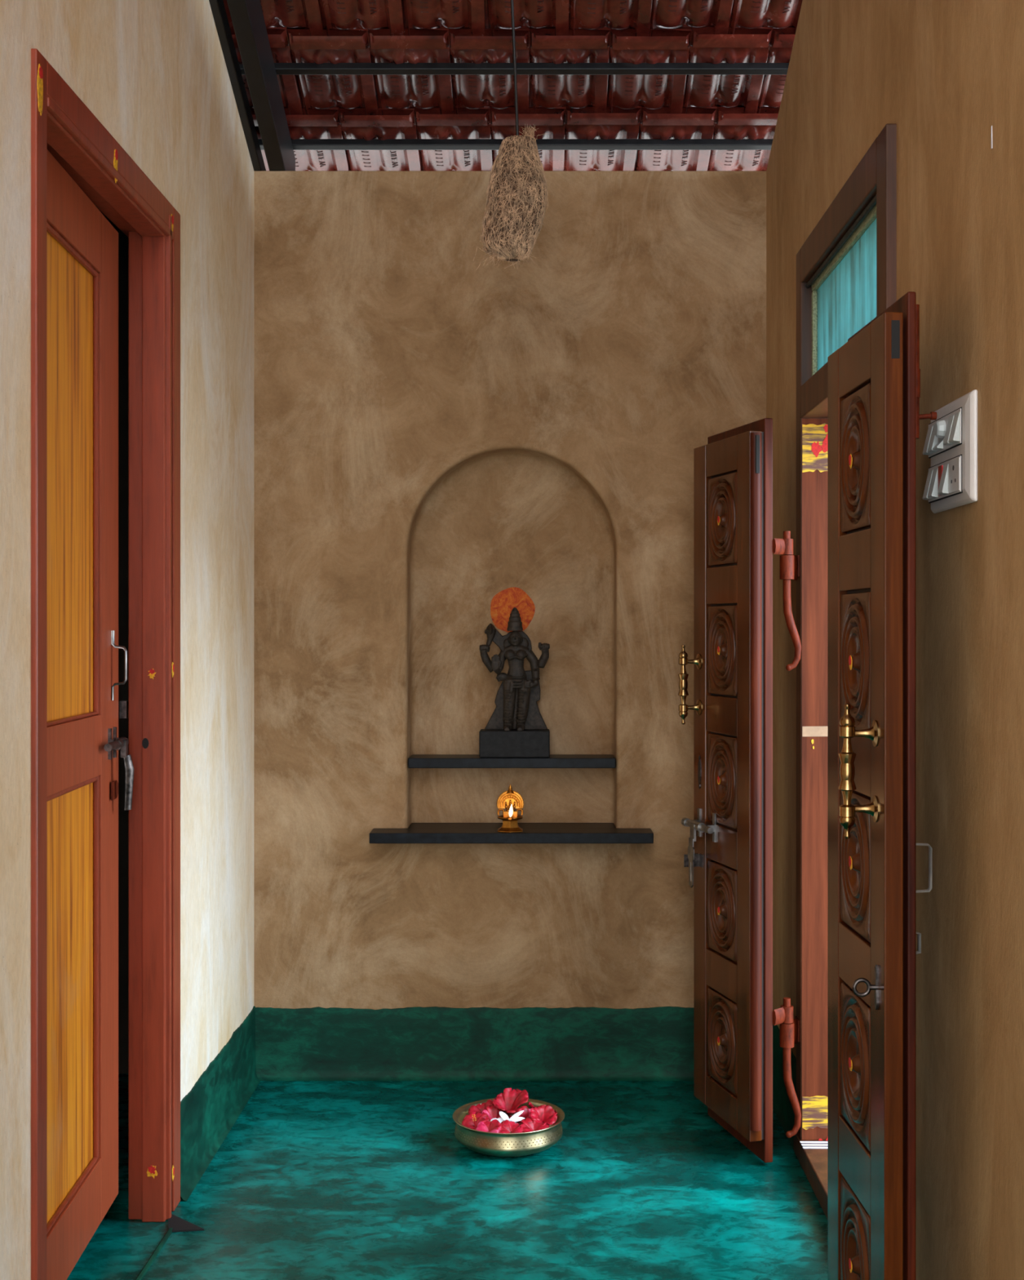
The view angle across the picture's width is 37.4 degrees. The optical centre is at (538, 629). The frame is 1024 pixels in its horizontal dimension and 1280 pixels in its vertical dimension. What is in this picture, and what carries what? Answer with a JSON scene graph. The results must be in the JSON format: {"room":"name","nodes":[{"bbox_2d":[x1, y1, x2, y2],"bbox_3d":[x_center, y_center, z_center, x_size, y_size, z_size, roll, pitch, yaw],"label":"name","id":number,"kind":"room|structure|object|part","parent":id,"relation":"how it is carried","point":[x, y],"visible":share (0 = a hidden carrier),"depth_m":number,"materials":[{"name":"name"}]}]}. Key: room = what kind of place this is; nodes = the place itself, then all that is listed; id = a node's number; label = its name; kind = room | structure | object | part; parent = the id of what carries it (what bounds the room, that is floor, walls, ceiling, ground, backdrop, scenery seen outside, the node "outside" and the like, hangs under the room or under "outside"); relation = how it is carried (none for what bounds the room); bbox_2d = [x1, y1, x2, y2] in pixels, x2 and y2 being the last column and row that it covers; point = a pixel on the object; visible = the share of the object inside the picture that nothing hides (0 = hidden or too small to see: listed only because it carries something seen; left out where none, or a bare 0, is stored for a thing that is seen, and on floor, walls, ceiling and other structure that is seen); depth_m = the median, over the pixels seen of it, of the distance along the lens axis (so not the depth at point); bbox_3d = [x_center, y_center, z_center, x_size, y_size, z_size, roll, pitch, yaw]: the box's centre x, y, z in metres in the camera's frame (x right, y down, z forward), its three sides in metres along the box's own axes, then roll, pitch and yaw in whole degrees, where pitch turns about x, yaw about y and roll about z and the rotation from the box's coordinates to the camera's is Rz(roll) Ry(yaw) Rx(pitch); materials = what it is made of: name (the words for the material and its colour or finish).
{"room":"home prayer room","nodes":[
{"label":"home prayer room","id":0,"kind":"room"},
{"bbox_2d":[100,210,128,1073],"bbox_3d":[-1.927,-0.050,3.150,1.946,3.000,3.100,0,0,0],"label":"wall","id":1,"kind":"structure","parent":0,"point":[123,240],"depth_m":4.60,"materials":[{"name":"white paint"}]},
{"bbox_2d":[0,0,253,1279],"bbox_3d":[-0.904,-1.153,1.739,0.100,5.207,6.078,0,0,0],"label":"wall","id":2,"kind":"structure","parent":0,"point":[154,73],"depth_m":3.64,"materials":[{"name":"beige paint"}]},
{"bbox_2d":[31,48,180,1279],"bbox_3d":[-0.916,0.185,3.061,0.149,2.329,1.024,0,0,0],"label":"door","id":3,"kind":"structure","parent":2,"relation":"in","point":[79,171],"depth_m":3.23,"materials":[{"name":"red paint"}]},
{"bbox_3d":[-0.949,-0.289,2.994,0.011,0.955,0.541,0,0,-3],"label":"grain panel","id":4,"kind":"part","parent":3,"relation":"part of","materials":[{"name":"paint"}]},
{"bbox_3d":[-0.949,0.731,2.994,0.011,0.829,0.541,0,0,-3],"label":"grain panel","id":5,"kind":"part","parent":3,"relation":"part of","materials":[{"name":"paint"}]},
{"bbox_3d":[-0.938,-0.292,2.998,0.011,0.953,0.538,0,0,-3],"label":"panel moulding","id":6,"kind":"part","parent":3,"relation":"part of","materials":[{"name":"red paint"}]},
{"bbox_3d":[-0.938,0.728,2.998,0.011,0.827,0.538,0,0,-3],"label":"panel moulding","id":7,"kind":"part","parent":3,"relation":"part of","materials":[{"name":"red paint"}]},
{"bbox_3d":[-0.932,0.080,3.364,0.035,0.155,0.010,0,0,-3],"label":"pull handle","id":8,"kind":"part","parent":3,"relation":"part of","materials":[{"name":"metal"}]},
{"bbox_2d":[180,1005,260,1201],"bbox_3d":[-0.842,1.238,4.059,0.024,0.223,0.977,0,0,0],"label":"baseboard","id":9,"kind":"structure","parent":2,"relation":"attached to","point":[211,1109],"depth_m":3.98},
{"bbox_2d":[208,0,266,170],"bbox_3d":[-0.958,-2.190,2.624,0.252,1.786,4.248,0,0,0],"label":"wall plate","id":10,"kind":"object","parent":2,"relation":"attached to","point":[218,8],"depth_m":4.21,"materials":[{"name":"black paint"}]},
{"bbox_2d":[66,1073,827,1279],"bbox_3d":[-0.345,1.400,1.739,2.119,0.100,6.078,0,0,0],"label":"floor","id":11,"kind":"structure","parent":0,"point":[312,1180],"depth_m":3.58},
{"bbox_2d":[135,1227,173,1279],"bbox_3d":[-0.831,1.349,3.000,0.016,0.011,0.800,0,0,0],"label":"seam","id":12,"kind":"structure","parent":11,"relation":"on","point":[169,1232],"depth_m":3.26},
{"bbox_2d":[168,1214,204,1232],"bbox_3d":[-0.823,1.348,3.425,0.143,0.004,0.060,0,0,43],"label":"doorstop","id":13,"kind":"object","parent":11,"relation":"on","point":[179,1224],"visible":0.82,"depth_m":3.42,"materials":[{"name":"black rubber"}]},
{"bbox_2d":[453,1097,564,1156],"bbox_3d":[-0.078,1.310,3.965,0.294,0.077,0.294,0,0,0],"label":"brass bowl","id":14,"kind":"object","parent":11,"relation":"on","point":[523,1144],"visible":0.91,"depth_m":3.85,"materials":[{"name":"gold metal"}]},
{"bbox_2d":[461,1111,490,1129],"bbox_3d":[-0.163,1.289,3.939,0.079,0.063,0.072,0,0,41],"label":"flower","id":15,"kind":"object","parent":14,"relation":"in","point":[471,1121],"visible":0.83,"depth_m":3.95,"materials":[{"name":"red plant"}]},
{"bbox_2d":[468,1099,493,1113],"bbox_3d":[-0.148,1.278,4.004,0.074,0.053,0.066,0,0,35],"label":"flower","id":16,"kind":"object","parent":14,"relation":"in","point":[479,1108],"visible":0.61,"depth_m":4.02,"materials":[{"name":"red plant"}]},
{"bbox_2d":[475,1119,502,1133],"bbox_3d":[-0.128,1.285,3.890,0.068,0.038,0.068,0,0,0],"label":"flower","id":17,"kind":"object","parent":14,"relation":"in","point":[483,1126],"visible":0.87,"depth_m":3.90,"materials":[{"name":"red plant"}]},
{"bbox_2d":[481,1105,503,1120],"bbox_3d":[-0.117,1.277,3.963,0.066,0.050,0.063,0,0,0],"label":"flower","id":18,"kind":"object","parent":14,"relation":"in","point":[492,1112],"visible":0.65,"depth_m":3.98,"materials":[{"name":"red plant"}]},
{"bbox_2d":[496,1120,524,1133],"bbox_3d":[-0.073,1.286,3.882,0.073,0.036,0.072,0,0,0],"label":"flower","id":19,"kind":"object","parent":14,"relation":"in","point":[508,1126],"visible":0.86,"depth_m":3.89,"materials":[{"name":"red plant"}]},
{"bbox_2d":[492,1087,528,1116],"bbox_3d":[-0.075,1.262,4.000,0.093,0.080,0.092,0,0,-42],"label":"flower","id":20,"kind":"object","parent":14,"relation":"in","point":[508,1101],"visible":0.98,"depth_m":4.02,"materials":[{"name":"red plant"}]},
{"bbox_2d":[528,1102,535,1108],"bbox_3d":[0.004,1.280,4.017,0.063,0.051,0.077,0,0,0],"label":"flower","id":21,"kind":"object","parent":14,"relation":"in","point":[531,1105],"visible":0.19,"depth_m":4.00,"materials":[{"name":"red plant"}]},
{"bbox_2d":[520,1115,549,1132],"bbox_3d":[-0.009,1.284,3.900,0.075,0.041,0.064,0,0,0],"label":"flower","id":22,"kind":"object","parent":14,"relation":"in","point":[528,1125],"visible":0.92,"depth_m":3.91,"materials":[{"name":"red plant"}]},
{"bbox_2d":[529,1104,557,1125],"bbox_3d":[0.013,1.273,3.939,0.073,0.054,0.058,0,0,0],"label":"flower","id":23,"kind":"object","parent":14,"relation":"in","point":[544,1113],"visible":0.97,"depth_m":3.95,"materials":[{"name":"red plant"}]},
{"bbox_3d":[-0.093,1.293,3.933,0.069,0.030,0.072,0,0,0],"label":"flower","id":24,"kind":"object","parent":14,"relation":"in","visible":0},
{"bbox_2d":[497,1110,524,1123],"bbox_3d":[-0.075,1.270,3.925,0.080,0.037,0.025,0,0,0],"label":"flower","id":25,"kind":"object","parent":24,"relation":"on","point":[515,1117],"visible":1,"depth_m":3.92,"materials":[{"name":"white plant"}]},
{"bbox_3d":[-0.052,1.298,3.986,0.075,0.033,0.074,0,0,0],"label":"flower","id":26,"kind":"object","parent":14,"relation":"in","visible":0},
{"bbox_2d":[516,1105,530,1122],"bbox_3d":[-0.026,1.277,3.954,0.068,0.050,0.061,0,0,0],"label":"flower","id":27,"kind":"object","parent":26,"relation":"on","point":[526,1113],"visible":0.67,"depth_m":3.97,"materials":[{"name":"plant"}]},
{"bbox_2d":[253,170,766,1009],"bbox_3d":[-0.085,0.036,4.663,1.539,2.827,0.230,0,0,0],"label":"wall","id":28,"kind":"structure","parent":0,"point":[444,446],"depth_m":4.55,"materials":[{"name":"brown paint"}]},
{"bbox_2d":[255,1006,693,1080],"bbox_3d":[-0.085,1.241,4.536,1.539,0.217,0.024,0,0,0],"label":"baseboard","id":29,"kind":"structure","parent":28,"relation":"attached to","point":[416,1043],"depth_m":4.54,"materials":[{"name":"teal paint"}]},
{"bbox_2d":[369,822,653,843],"bbox_3d":[-0.079,0.613,4.560,0.834,0.030,0.246,0,0,0],"label":"shelf","id":30,"kind":"object","parent":28,"relation":"attached to","point":[416,833],"visible":0.96,"depth_m":4.44,"materials":[{"name":"black stone"}]},
{"bbox_2d":[497,783,524,832],"bbox_3d":[-0.084,0.529,4.490,0.086,0.137,0.078,0,0,36],"label":"oil lamp","id":31,"kind":"object","parent":30,"relation":"on","point":[510,799],"visible":1,"depth_m":4.50,"materials":[{"name":"gold metal"}]},
{"bbox_3d":[-0.084,0.558,4.490,0.071,0.013,0.071,0,0,44],"label":"oil dish","id":32,"kind":"part","parent":31,"relation":"part of","materials":[{"name":"gold metal"}]},
{"bbox_2d":[408,754,615,768],"bbox_3d":[-0.080,0.402,4.614,0.623,0.030,0.137,0,0,0],"label":"shelf","id":33,"kind":"object","parent":28,"relation":"attached to","point":[415,761],"visible":0.97,"depth_m":4.54,"materials":[{"name":"black stone"}]},
{"bbox_2d":[479,607,550,757],"bbox_3d":[-0.072,0.161,4.599,0.214,0.453,0.088,0,0,0],"label":"statue","id":34,"kind":"object","parent":33,"relation":"on","point":[517,727],"visible":1,"depth_m":4.58,"materials":[{"name":"black stone"}]},
{"bbox_2d":[222,0,802,170],"bbox_3d":[0.538,-2.601,2.142,3.724,2.832,6.884,0,0,0],"label":"ceiling","id":35,"kind":"structure","parent":0,"point":[366,107],"depth_m":4.48,"materials":[{"name":"ceramic"}]},
{"bbox_2d":[226,0,295,170],"bbox_3d":[-0.784,-2.147,2.869,0.049,1.691,3.738,0,0,0],"label":"rafter","id":36,"kind":"object","parent":35,"relation":"attached to","point":[246,15],"visible":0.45,"depth_m":4.25,"materials":[{"name":"black paint"}]},
{"bbox_2d":[239,62,789,75],"bbox_3d":[-0.065,-1.627,4.394,2.030,0.030,0.030,0,0,0],"label":"batten","id":37,"kind":"object","parent":35,"relation":"attached to","point":[282,68],"depth_m":4.38,"materials":[{"name":"black paint"}]},
{"bbox_2d":[511,0,519,135],"bbox_3d":[-0.066,-1.559,3.790,0.036,0.714,0.007,0,0,0],"label":"wire","id":38,"kind":"object","parent":35,"relation":"hanging from","point":[512,1],"visible":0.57,"depth_m":3.79,"materials":[{"name":"black paint"}]},
{"bbox_2d":[473,124,548,271],"bbox_3d":[-0.061,-1.081,3.788,0.158,0.367,0.155,0,0,-44],"label":"nest","id":39,"kind":"object","parent":38,"relation":"hanging from","point":[517,193],"visible":1,"depth_m":3.74,"materials":[{"name":"wicker"}]},
{"bbox_2d":[257,138,773,150],"bbox_3d":[-0.065,-1.504,4.696,2.030,0.030,0.030,0,0,0],"label":"batten","id":40,"kind":"object","parent":35,"relation":"attached to","point":[299,144],"depth_m":4.69,"materials":[{"name":"black paint"}]},
{"bbox_2d":[766,0,1023,1279],"bbox_3d":[0.799,-1.153,1.739,0.231,5.207,6.078,0,0,0],"label":"wall","id":41,"kind":"structure","parent":0,"point":[949,74],"depth_m":2.52,"materials":[{"name":"brown paint"}]},
{"bbox_2d":[773,1024,796,1148],"bbox_3d":[0.673,1.241,4.227,0.024,0.217,0.641,0,0,0],"label":"baseboard","id":42,"kind":"structure","parent":41,"relation":"attached to","point":[782,1106],"depth_m":4.22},
{"bbox_2d":[678,123,937,1279],"bbox_3d":[0.648,0.191,3.279,0.534,2.316,1.808,0,0,0],"label":"door","id":43,"kind":"structure","parent":41,"relation":"in","point":[853,1029],"depth_m":3.22,"materials":[{"name":"brown wood"}]},
{"bbox_3d":[0.409,0.150,4.120,0.060,0.217,0.043,0,0,-15],"label":"brass handle","id":44,"kind":"part","parent":43,"relation":"part of","materials":[{"name":"gold metal"}]},
{"bbox_3d":[0.439,0.388,4.123,0.003,0.092,0.018,0,0,-15],"label":"keyhole plate","id":45,"kind":"part","parent":43,"relation":"part of","materials":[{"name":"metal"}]},
{"bbox_3d":[0.485,1.080,3.979,0.022,0.233,0.211,0,0,-15],"label":"carved panel","id":46,"kind":"part","parent":43,"relation":"part of","materials":[{"name":"brown wood"}]},
{"bbox_3d":[0.485,0.738,3.979,0.022,0.233,0.211,0,0,-15],"label":"carved panel","id":47,"kind":"part","parent":43,"relation":"part of","materials":[{"name":"brown wood"}]},
{"bbox_3d":[0.485,0.396,3.979,0.022,0.233,0.211,0,0,-15],"label":"carved panel","id":48,"kind":"part","parent":43,"relation":"part of","materials":[{"name":"brown wood"}]},
{"bbox_3d":[0.485,0.055,3.979,0.022,0.233,0.211,0,0,-15],"label":"carved panel","id":49,"kind":"part","parent":43,"relation":"part of","materials":[{"name":"brown wood"}]},
{"bbox_3d":[0.485,-0.287,3.979,0.022,0.233,0.211,0,0,-15],"label":"carved panel","id":50,"kind":"part","parent":43,"relation":"part of","materials":[{"name":"brown wood"}]},
{"bbox_3d":[0.528,0.405,3.991,0.022,1.871,0.393,0,0,-15],"label":"rail","id":51,"kind":"part","parent":43,"relation":"part of","materials":[{"name":"brown wood"}]},
{"bbox_3d":[0.547,-0.438,3.780,0.009,0.095,0.006,0,0,-15],"label":"mortise plate","id":52,"kind":"part","parent":43,"relation":"part of","materials":[{"name":"grey metal"}]},
{"bbox_3d":[0.683,-0.870,3.409,0.012,0.012,0.859,0,0,0],"label":"curtain rod","id":53,"kind":"part","parent":43,"relation":"part of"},
{"bbox_3d":[0.787,0.191,3.397,0.255,2.319,1.043,0,0,0],"label":"frame","id":54,"kind":"part","parent":43,"relation":"part of","materials":[{"name":"brown wood"}]},
{"bbox_3d":[0.707,-0.748,3.409,0.005,0.265,0.863,0,0,0],"label":"transom pane","id":55,"kind":"part","parent":43,"relation":"part of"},
{"bbox_3d":[0.542,1.080,2.571,0.022,0.233,0.211,0,0,-2],"label":"carved panel","id":56,"kind":"part","parent":43,"relation":"part of","materials":[{"name":"brown wood"}]},
{"bbox_3d":[0.542,0.738,2.571,0.022,0.233,0.211,0,0,-2],"label":"carved panel","id":57,"kind":"part","parent":43,"relation":"part of","materials":[{"name":"brown wood"}]},
{"bbox_3d":[0.542,0.396,2.571,0.022,0.233,0.211,0,0,-2],"label":"carved panel","id":58,"kind":"part","parent":43,"relation":"part of","materials":[{"name":"brown wood"}]},
{"bbox_3d":[0.542,0.055,2.571,0.022,0.233,0.211,0,0,-2],"label":"carved panel","id":59,"kind":"part","parent":43,"relation":"part of","materials":[{"name":"brown wood"}]},
{"bbox_3d":[0.542,-0.287,2.571,0.022,0.233,0.211,0,0,-2],"label":"carved panel","id":60,"kind":"part","parent":43,"relation":"part of","materials":[{"name":"brown wood"}]},
{"bbox_3d":[0.511,0.228,2.428,0.061,0.217,0.043,0,0,0],"label":"brass handle","id":61,"kind":"part","parent":43,"relation":"part of","materials":[{"name":"gold metal"}]},
{"bbox_3d":[0.579,0.405,2.573,0.014,1.871,0.391,0,0,-2],"label":"rail","id":62,"kind":"part","parent":43,"relation":"part of","materials":[{"name":"brown wood"}]},
{"bbox_3d":[0.560,-0.455,2.376,0.013,0.060,0.001,0,0,-2],"label":"mortise plate","id":63,"kind":"part","parent":43,"relation":"part of","materials":[{"name":"grey metal"}]},
{"bbox_3d":[0.610,0.384,2.418,0.035,0.142,0.018,0,0,0],"label":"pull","id":64,"kind":"part","parent":43,"relation":"part of","materials":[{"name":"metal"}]},
{"bbox_2d":[922,389,977,513],"bbox_3d":[0.670,-0.286,2.482,0.030,0.175,0.249,0,0,0],"label":"switch panel","id":65,"kind":"object","parent":41,"relation":"attached to","point":[951,444],"visible":0.99,"depth_m":2.44,"materials":[{"name":"white plastic"}]},
{"bbox_2d":[922,469,933,500],"bbox_3d":[0.663,-0.246,2.578,0.011,0.050,0.028,0,0,0],"label":"rocker switch","id":66,"kind":"object","parent":65,"relation":"attached to","point":[930,477],"depth_m":2.57,"materials":[{"name":"grey plastic"}]},
{"bbox_2d":[922,425,933,455],"bbox_3d":[0.663,-0.322,2.578,0.011,0.048,0.028,0,0,0],"label":"rocker switch","id":67,"kind":"object","parent":65,"relation":"attached to","point":[930,433],"depth_m":2.57,"materials":[{"name":"grey plastic"}]},
{"bbox_2d":[927,467,937,498],"bbox_3d":[0.663,-0.246,2.545,0.011,0.050,0.028,0,0,0],"label":"rocker switch","id":68,"kind":"object","parent":65,"relation":"attached to","point":[932,487],"depth_m":2.54,"materials":[{"name":"grey plastic"}]},
{"bbox_2d":[927,424,937,453],"bbox_3d":[0.663,-0.322,2.545,0.011,0.048,0.028,0,0,0],"label":"rocker switch","id":69,"kind":"object","parent":65,"relation":"attached to","point":[932,442],"depth_m":2.55,"materials":[{"name":"grey plastic"}]},
{"bbox_2d":[933,439,943,450],"bbox_3d":[0.663,-0.306,2.512,0.011,0.016,0.028,0,0,0],"label":"rocker switch","id":70,"kind":"object","parent":65,"relation":"attached to","point":[938,444],"depth_m":2.51,"materials":[{"name":"grey plastic"}]},
{"bbox_2d":[937,463,948,494],"bbox_3d":[0.663,-0.246,2.479,0.011,0.050,0.028,0,0,0],"label":"rocker switch","id":71,"kind":"object","parent":65,"relation":"attached to","point":[944,486],"depth_m":2.47,"materials":[{"name":"grey plastic"}]},
{"bbox_3d":[0.669,-0.246,2.495,0.003,0.057,0.197,0,0,0],"label":"module frame","id":72,"kind":"part","parent":65,"relation":"part of","materials":[{"name":"white plastic"}]},
{"bbox_3d":[0.669,-0.323,2.495,0.003,0.055,0.197,0,0,0],"label":"module frame","id":73,"kind":"part","parent":65,"relation":"part of","materials":[{"name":"white plastic"}]},
{"bbox_2d":[943,414,954,445],"bbox_3d":[0.663,-0.322,2.446,0.011,0.048,0.028,0,0,0],"label":"rocker switch","id":74,"kind":"object","parent":65,"relation":"attached to","point":[950,418],"depth_m":2.44,"materials":[{"name":"grey plastic"}]},
{"bbox_2d":[948,457,959,493],"bbox_3d":[0.667,-0.246,2.429,0.002,0.053,0.062,0,0,0],"label":"socket","id":75,"kind":"object","parent":65,"relation":"attached to","point":[953,462],"depth_m":2.43,"materials":[{"name":"plastic"}]},
{"bbox_2d":[948,411,959,443],"bbox_3d":[0.663,-0.322,2.413,0.011,0.048,0.028,0,0,0],"label":"rocker switch","id":76,"kind":"object","parent":65,"relation":"attached to","point":[954,428],"depth_m":2.41,"materials":[{"name":"grey plastic"}]}
]}

